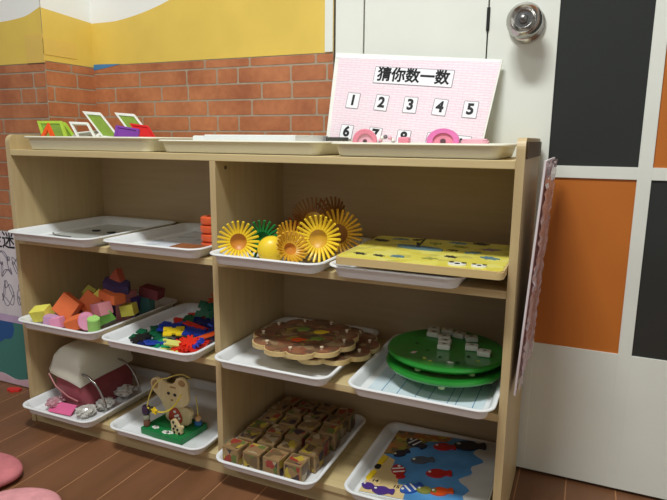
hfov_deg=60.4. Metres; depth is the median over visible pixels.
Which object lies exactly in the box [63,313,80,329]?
foam block
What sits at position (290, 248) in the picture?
toy
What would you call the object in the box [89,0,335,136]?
wall
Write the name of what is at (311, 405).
cube
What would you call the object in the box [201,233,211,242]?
ring
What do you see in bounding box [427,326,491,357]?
blocks
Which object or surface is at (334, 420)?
cube
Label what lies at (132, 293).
foam block
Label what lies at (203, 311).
connector piece
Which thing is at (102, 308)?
foam block
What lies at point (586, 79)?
door
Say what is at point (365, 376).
tray
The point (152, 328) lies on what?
connector piece
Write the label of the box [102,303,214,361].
tray
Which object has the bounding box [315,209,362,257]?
toy
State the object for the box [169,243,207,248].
wooden lid
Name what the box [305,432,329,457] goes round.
cube
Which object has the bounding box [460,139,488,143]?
hair clip
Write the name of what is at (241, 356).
tray
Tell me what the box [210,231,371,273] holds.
tray
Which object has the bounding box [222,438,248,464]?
cube
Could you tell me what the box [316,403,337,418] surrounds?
cube
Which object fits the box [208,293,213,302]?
connector piece
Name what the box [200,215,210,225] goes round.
ring
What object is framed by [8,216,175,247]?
tray
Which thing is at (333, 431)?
cube
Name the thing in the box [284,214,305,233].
toy
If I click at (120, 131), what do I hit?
frame
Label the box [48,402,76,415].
card
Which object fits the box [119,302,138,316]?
foam block
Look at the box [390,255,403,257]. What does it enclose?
picture
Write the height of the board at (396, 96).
0.223 m
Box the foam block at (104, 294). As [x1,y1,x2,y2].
[98,289,125,304]
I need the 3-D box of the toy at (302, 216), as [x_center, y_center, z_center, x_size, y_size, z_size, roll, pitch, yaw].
[-0.044,-0.078,1.201,0.086,0.059,0.067,3,11,13]
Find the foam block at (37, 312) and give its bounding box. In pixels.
[29,304,54,321]
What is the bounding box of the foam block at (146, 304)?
[139,297,154,313]
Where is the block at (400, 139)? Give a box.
[398,137,410,142]
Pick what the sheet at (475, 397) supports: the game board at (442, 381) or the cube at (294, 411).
the game board at (442, 381)
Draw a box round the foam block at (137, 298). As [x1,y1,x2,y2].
[122,295,140,317]
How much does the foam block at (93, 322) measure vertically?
0.046 m
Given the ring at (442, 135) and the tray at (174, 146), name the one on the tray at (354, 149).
the ring at (442, 135)
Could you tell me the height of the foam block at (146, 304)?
0.048 m
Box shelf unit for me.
[5,134,541,499]
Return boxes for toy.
[141,374,206,444]
[217,221,259,256]
[246,220,277,257]
[276,220,307,248]
[276,231,308,261]
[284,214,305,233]
[292,197,332,226]
[295,215,340,262]
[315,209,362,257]
[316,196,345,220]
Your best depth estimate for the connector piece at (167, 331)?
1.33 m
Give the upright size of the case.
0.033 m
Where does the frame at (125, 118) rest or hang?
on the tray at (80, 143)
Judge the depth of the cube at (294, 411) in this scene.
1.39 m
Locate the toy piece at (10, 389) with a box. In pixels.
[7,387,21,392]
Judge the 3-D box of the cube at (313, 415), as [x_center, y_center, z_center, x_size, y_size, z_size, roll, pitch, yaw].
[-0.045,0.416,1.379,0.042,0.042,0.042,6,12,28]
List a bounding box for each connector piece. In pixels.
[129,328,154,338]
[130,332,151,343]
[137,339,152,345]
[143,340,165,344]
[148,338,169,347]
[149,336,172,340]
[150,326,173,336]
[156,321,182,331]
[160,347,177,351]
[163,326,184,336]
[163,338,179,346]
[170,338,180,350]
[173,317,182,322]
[178,346,199,351]
[179,335,199,347]
[181,314,195,321]
[182,326,206,336]
[183,320,207,329]
[189,337,204,348]
[193,316,211,327]
[195,300,211,318]
[198,331,214,338]
[198,339,210,347]
[204,328,214,333]
[207,302,213,318]
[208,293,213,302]
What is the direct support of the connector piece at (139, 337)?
on the tray at (118, 338)
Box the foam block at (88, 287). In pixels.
[82,285,96,295]
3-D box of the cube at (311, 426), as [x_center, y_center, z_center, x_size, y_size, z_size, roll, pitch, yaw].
[-0.056,0.425,1.333,0.042,0.042,0.042,6,12,28]
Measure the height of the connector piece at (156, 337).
0.009 m
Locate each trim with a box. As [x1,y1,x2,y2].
[325,0,332,51]
[335,0,364,55]
[486,0,664,499]
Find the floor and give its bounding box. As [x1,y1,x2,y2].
[0,381,661,499]
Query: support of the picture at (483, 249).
on the board at (432, 256)
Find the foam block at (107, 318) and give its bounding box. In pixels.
[96,310,115,325]
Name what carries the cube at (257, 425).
on the tray at (360, 420)
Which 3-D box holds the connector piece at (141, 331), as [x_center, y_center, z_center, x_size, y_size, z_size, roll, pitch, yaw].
[-0.451,0.202,1.362,0.049,0.014,0.048,3,11,14]
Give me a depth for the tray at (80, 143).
1.29 m
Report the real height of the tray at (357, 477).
0.025 m
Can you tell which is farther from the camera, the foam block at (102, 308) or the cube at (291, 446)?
the foam block at (102, 308)
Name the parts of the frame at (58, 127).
pane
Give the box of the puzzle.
[358,430,495,499]
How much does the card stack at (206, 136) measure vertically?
0.036 m
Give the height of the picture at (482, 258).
0.002 m
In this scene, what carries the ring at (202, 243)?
on the sheet at (192, 237)
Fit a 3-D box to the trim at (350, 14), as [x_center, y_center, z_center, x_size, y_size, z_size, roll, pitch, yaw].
[0.052,-0.571,1.317,0.067,2.100,0.082,5,12,23]
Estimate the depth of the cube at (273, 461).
1.19 m
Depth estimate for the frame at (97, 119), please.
1.37 m
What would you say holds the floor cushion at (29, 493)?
on the floor
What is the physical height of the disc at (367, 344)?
0.018 m
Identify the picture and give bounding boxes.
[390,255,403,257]
[465,251,480,253]
[480,256,499,260]
[482,248,502,250]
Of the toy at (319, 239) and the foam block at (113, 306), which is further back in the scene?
the foam block at (113, 306)
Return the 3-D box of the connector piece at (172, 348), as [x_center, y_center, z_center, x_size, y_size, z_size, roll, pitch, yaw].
[-0.341,0.213,1.279,0.047,0.020,0.047,-5,12,-27]
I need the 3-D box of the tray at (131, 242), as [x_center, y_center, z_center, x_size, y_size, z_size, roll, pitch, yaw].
[-0.338,-0.027,1.362,0.268,0.024,0.317,5,12,23]
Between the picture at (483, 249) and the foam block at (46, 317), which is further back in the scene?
the foam block at (46, 317)
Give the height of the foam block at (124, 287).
0.034 m
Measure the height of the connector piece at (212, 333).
0.014 m
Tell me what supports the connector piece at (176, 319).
on the tray at (118, 338)
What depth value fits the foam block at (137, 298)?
1.49 m
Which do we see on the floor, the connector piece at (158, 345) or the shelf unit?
the shelf unit
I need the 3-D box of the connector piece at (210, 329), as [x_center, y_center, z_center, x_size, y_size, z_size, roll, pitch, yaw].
[-0.300,0.195,1.357,0.048,0.008,0.048,-4,12,-24]
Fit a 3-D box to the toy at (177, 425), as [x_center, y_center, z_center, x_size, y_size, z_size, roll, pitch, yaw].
[-0.385,0.365,1.365,0.134,0.142,0.094,6,12,28]
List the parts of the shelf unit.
panel, panel, panel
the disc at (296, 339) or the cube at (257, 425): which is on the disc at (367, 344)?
the disc at (296, 339)
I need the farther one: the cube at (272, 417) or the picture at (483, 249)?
the cube at (272, 417)
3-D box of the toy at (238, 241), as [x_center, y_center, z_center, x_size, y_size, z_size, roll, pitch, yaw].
[-0.190,-0.017,1.146,0.084,0.084,0.028,-1,11,-6]
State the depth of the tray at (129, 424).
1.42 m
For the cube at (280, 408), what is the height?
0.042 m
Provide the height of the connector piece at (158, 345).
0.012 m
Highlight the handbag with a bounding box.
[45,339,141,418]
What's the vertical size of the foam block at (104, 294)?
0.028 m
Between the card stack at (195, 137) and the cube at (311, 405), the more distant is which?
the cube at (311, 405)
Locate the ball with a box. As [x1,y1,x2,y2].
[257,236,283,259]
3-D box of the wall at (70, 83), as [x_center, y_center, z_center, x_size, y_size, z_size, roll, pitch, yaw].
[-0.703,-0.911,1.460,0.002,2.700,0.163,5,12,23]
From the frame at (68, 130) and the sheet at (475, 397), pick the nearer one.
the sheet at (475, 397)
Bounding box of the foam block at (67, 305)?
[52,292,83,319]
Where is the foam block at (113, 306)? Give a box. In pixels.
[112,305,115,316]
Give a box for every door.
[364,0,490,58]
[484,0,666,499]
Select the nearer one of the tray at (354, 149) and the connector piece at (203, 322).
the tray at (354, 149)
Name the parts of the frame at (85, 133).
pane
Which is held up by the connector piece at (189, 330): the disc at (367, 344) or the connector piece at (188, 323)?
the connector piece at (188, 323)
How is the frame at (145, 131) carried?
on the tray at (80, 143)
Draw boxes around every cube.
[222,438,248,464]
[238,429,262,445]
[243,443,268,470]
[247,419,270,434]
[257,433,281,450]
[260,411,282,425]
[263,448,288,475]
[266,424,289,440]
[268,403,289,417]
[277,438,301,455]
[279,415,300,428]
[280,395,301,408]
[284,453,309,481]
[285,428,307,447]
[286,407,307,422]
[297,419,320,436]
[298,399,318,412]
[298,443,323,473]
[303,410,325,426]
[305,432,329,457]
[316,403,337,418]
[318,424,339,450]
[323,414,345,438]
[334,407,354,431]
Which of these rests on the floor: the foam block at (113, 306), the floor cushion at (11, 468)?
the floor cushion at (11, 468)
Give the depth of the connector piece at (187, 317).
1.46 m
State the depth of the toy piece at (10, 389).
1.69 m
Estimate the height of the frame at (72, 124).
0.051 m
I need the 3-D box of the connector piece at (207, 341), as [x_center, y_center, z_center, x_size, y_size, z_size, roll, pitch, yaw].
[-0.309,0.211,1.299,0.048,0.004,0.048,1,11,2]
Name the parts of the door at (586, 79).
knob, pane, pane, pane, pane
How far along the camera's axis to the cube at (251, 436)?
1.28 m
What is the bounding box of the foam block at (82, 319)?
[78,312,92,330]
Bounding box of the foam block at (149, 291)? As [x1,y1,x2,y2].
[139,283,164,300]
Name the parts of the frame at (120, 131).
pane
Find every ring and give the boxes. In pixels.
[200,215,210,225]
[200,224,210,233]
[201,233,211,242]
[201,242,211,245]
[353,129,376,142]
[426,128,459,142]
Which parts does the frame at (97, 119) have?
pane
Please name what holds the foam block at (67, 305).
on the tray at (164, 303)
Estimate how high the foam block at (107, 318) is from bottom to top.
0.050 m
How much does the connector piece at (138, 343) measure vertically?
0.004 m
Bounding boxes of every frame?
[37,121,67,135]
[63,122,73,135]
[69,122,95,136]
[73,130,100,136]
[82,111,114,136]
[114,112,142,127]
[114,125,139,136]
[129,123,155,136]
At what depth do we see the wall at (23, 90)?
1.51 m
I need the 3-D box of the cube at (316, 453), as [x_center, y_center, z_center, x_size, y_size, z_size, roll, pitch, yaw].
[-0.048,0.446,1.227,0.042,0.042,0.042,6,12,26]
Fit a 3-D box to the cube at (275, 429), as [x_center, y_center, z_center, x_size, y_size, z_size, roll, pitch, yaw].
[-0.127,0.428,1.312,0.042,0.042,0.042,5,12,23]
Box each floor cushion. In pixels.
[0,452,22,486]
[0,487,61,499]
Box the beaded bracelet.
[377,134,394,142]
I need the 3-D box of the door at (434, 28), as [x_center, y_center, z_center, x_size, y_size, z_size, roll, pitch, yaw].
[0.197,-0.552,1.216,0.274,2.087,0.015,5,12,23]
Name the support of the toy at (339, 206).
on the toy at (346, 236)
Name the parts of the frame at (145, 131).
pane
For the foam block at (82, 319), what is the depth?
1.37 m
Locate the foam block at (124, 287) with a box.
[102,277,130,294]
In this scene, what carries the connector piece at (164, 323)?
on the tray at (118, 338)
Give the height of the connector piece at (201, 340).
0.022 m
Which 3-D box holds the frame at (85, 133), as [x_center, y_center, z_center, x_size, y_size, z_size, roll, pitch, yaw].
[-0.593,-0.273,1.375,0.082,0.036,0.048,3,11,12]
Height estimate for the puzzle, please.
0.028 m
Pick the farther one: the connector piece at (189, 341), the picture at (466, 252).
the connector piece at (189, 341)
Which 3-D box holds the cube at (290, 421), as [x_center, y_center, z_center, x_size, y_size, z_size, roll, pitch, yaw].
[-0.102,0.421,1.353,0.042,0.042,0.042,4,11,18]
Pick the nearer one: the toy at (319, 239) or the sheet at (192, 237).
the toy at (319, 239)
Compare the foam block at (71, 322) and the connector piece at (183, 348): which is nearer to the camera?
the connector piece at (183, 348)
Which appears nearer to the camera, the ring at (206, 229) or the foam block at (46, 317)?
the ring at (206, 229)
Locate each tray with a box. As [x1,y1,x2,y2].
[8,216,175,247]
[18,293,176,339]
[23,365,171,427]
[24,136,192,151]
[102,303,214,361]
[103,223,211,258]
[110,378,217,454]
[158,139,352,154]
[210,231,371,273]
[214,317,378,385]
[216,402,365,488]
[329,260,466,288]
[331,142,516,158]
[344,422,495,499]
[348,334,500,418]
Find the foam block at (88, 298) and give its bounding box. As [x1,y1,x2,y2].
[79,290,102,312]
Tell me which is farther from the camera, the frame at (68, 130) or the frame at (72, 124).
the frame at (68, 130)
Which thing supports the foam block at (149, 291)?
on the foam block at (146, 304)
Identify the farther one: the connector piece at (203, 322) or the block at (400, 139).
the connector piece at (203, 322)
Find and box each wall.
[0,0,48,387]
[39,0,96,133]
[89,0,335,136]
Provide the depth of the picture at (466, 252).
1.06 m
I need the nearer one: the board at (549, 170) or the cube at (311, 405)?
the board at (549, 170)
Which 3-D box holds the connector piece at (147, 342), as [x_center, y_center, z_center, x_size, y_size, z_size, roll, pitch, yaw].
[-0.404,0.209,1.302,0.049,0.017,0.048,-5,12,-26]
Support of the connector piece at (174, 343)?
on the tray at (118, 338)
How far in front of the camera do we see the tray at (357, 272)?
1.00 m
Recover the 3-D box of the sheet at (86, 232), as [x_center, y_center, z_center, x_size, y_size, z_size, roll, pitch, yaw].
[-0.593,-0.041,1.469,0.225,0.001,0.265,5,12,23]
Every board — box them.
[326,53,502,142]
[336,236,509,279]
[386,352,501,389]
[388,329,502,376]
[513,157,557,395]
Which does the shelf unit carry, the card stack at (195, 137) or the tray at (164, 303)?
the tray at (164, 303)
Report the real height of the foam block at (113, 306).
0.055 m
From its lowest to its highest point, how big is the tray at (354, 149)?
0.026 m
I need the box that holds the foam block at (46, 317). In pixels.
[43,314,58,324]
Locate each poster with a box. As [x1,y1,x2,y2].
[0,231,21,316]
[0,313,28,386]
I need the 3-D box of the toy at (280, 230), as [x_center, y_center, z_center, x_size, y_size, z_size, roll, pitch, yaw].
[-0.074,-0.028,1.154,0.083,0.058,0.064,-3,12,-20]
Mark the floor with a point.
(74, 465)
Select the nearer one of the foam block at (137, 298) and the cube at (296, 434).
the cube at (296, 434)
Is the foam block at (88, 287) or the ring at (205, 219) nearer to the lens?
the ring at (205, 219)
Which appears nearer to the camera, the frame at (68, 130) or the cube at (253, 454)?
the cube at (253, 454)
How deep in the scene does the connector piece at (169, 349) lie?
1.27 m
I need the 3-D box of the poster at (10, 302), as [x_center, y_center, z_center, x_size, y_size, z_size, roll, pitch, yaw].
[-0.958,0.067,1.667,0.450,0.251,0.002,5,12,23]
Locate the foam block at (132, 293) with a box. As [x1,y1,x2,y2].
[115,289,136,320]
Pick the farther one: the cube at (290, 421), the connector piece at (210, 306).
the connector piece at (210, 306)
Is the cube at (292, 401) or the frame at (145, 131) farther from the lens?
the cube at (292, 401)
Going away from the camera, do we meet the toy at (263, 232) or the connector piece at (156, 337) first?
the toy at (263, 232)
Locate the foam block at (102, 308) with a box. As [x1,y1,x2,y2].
[90,301,113,315]
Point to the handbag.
(90, 375)
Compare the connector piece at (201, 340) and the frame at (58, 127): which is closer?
the connector piece at (201, 340)
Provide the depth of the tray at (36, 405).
1.50 m
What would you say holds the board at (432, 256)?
on the tray at (357, 272)
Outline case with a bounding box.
[326,137,348,140]
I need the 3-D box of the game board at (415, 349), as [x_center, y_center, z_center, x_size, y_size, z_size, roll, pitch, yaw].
[0.225,0.203,1.147,0.232,0.020,0.232,5,12,23]
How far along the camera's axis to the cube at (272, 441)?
1.26 m
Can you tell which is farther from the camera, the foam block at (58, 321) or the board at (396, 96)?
the foam block at (58, 321)
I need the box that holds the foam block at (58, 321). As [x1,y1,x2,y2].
[49,316,64,327]
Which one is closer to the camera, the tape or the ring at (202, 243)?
the ring at (202, 243)
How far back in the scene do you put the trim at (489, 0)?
1.24 m
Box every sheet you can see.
[48,225,143,245]
[141,232,202,246]
[368,366,493,408]
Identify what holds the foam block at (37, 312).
on the tray at (164, 303)
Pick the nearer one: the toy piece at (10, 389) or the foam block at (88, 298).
the foam block at (88, 298)
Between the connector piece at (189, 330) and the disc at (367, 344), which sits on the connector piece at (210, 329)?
the connector piece at (189, 330)
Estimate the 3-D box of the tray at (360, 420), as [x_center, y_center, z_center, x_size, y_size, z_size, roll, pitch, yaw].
[-0.087,0.439,1.318,0.244,0.025,0.320,5,12,23]
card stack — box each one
[193,135,203,139]
[204,134,327,140]
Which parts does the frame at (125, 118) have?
pane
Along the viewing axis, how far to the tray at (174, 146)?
1.13 m
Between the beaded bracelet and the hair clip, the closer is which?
the hair clip
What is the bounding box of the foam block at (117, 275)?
[109,268,124,282]
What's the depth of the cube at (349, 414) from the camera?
1.38 m
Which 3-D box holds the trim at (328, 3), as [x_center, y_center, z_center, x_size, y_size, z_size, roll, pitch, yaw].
[-0.005,-1.028,1.212,0.020,1.164,0.004,5,12,23]
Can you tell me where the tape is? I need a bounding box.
[25,33,76,62]
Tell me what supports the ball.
on the tray at (305, 266)
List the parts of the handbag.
lid, handle, handle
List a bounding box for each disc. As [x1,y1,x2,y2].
[252,319,358,359]
[283,327,379,365]
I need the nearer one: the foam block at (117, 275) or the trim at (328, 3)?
the trim at (328, 3)
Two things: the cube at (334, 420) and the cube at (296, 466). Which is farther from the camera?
the cube at (334, 420)
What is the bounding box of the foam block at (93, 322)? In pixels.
[87,315,100,331]
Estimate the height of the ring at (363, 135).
0.049 m

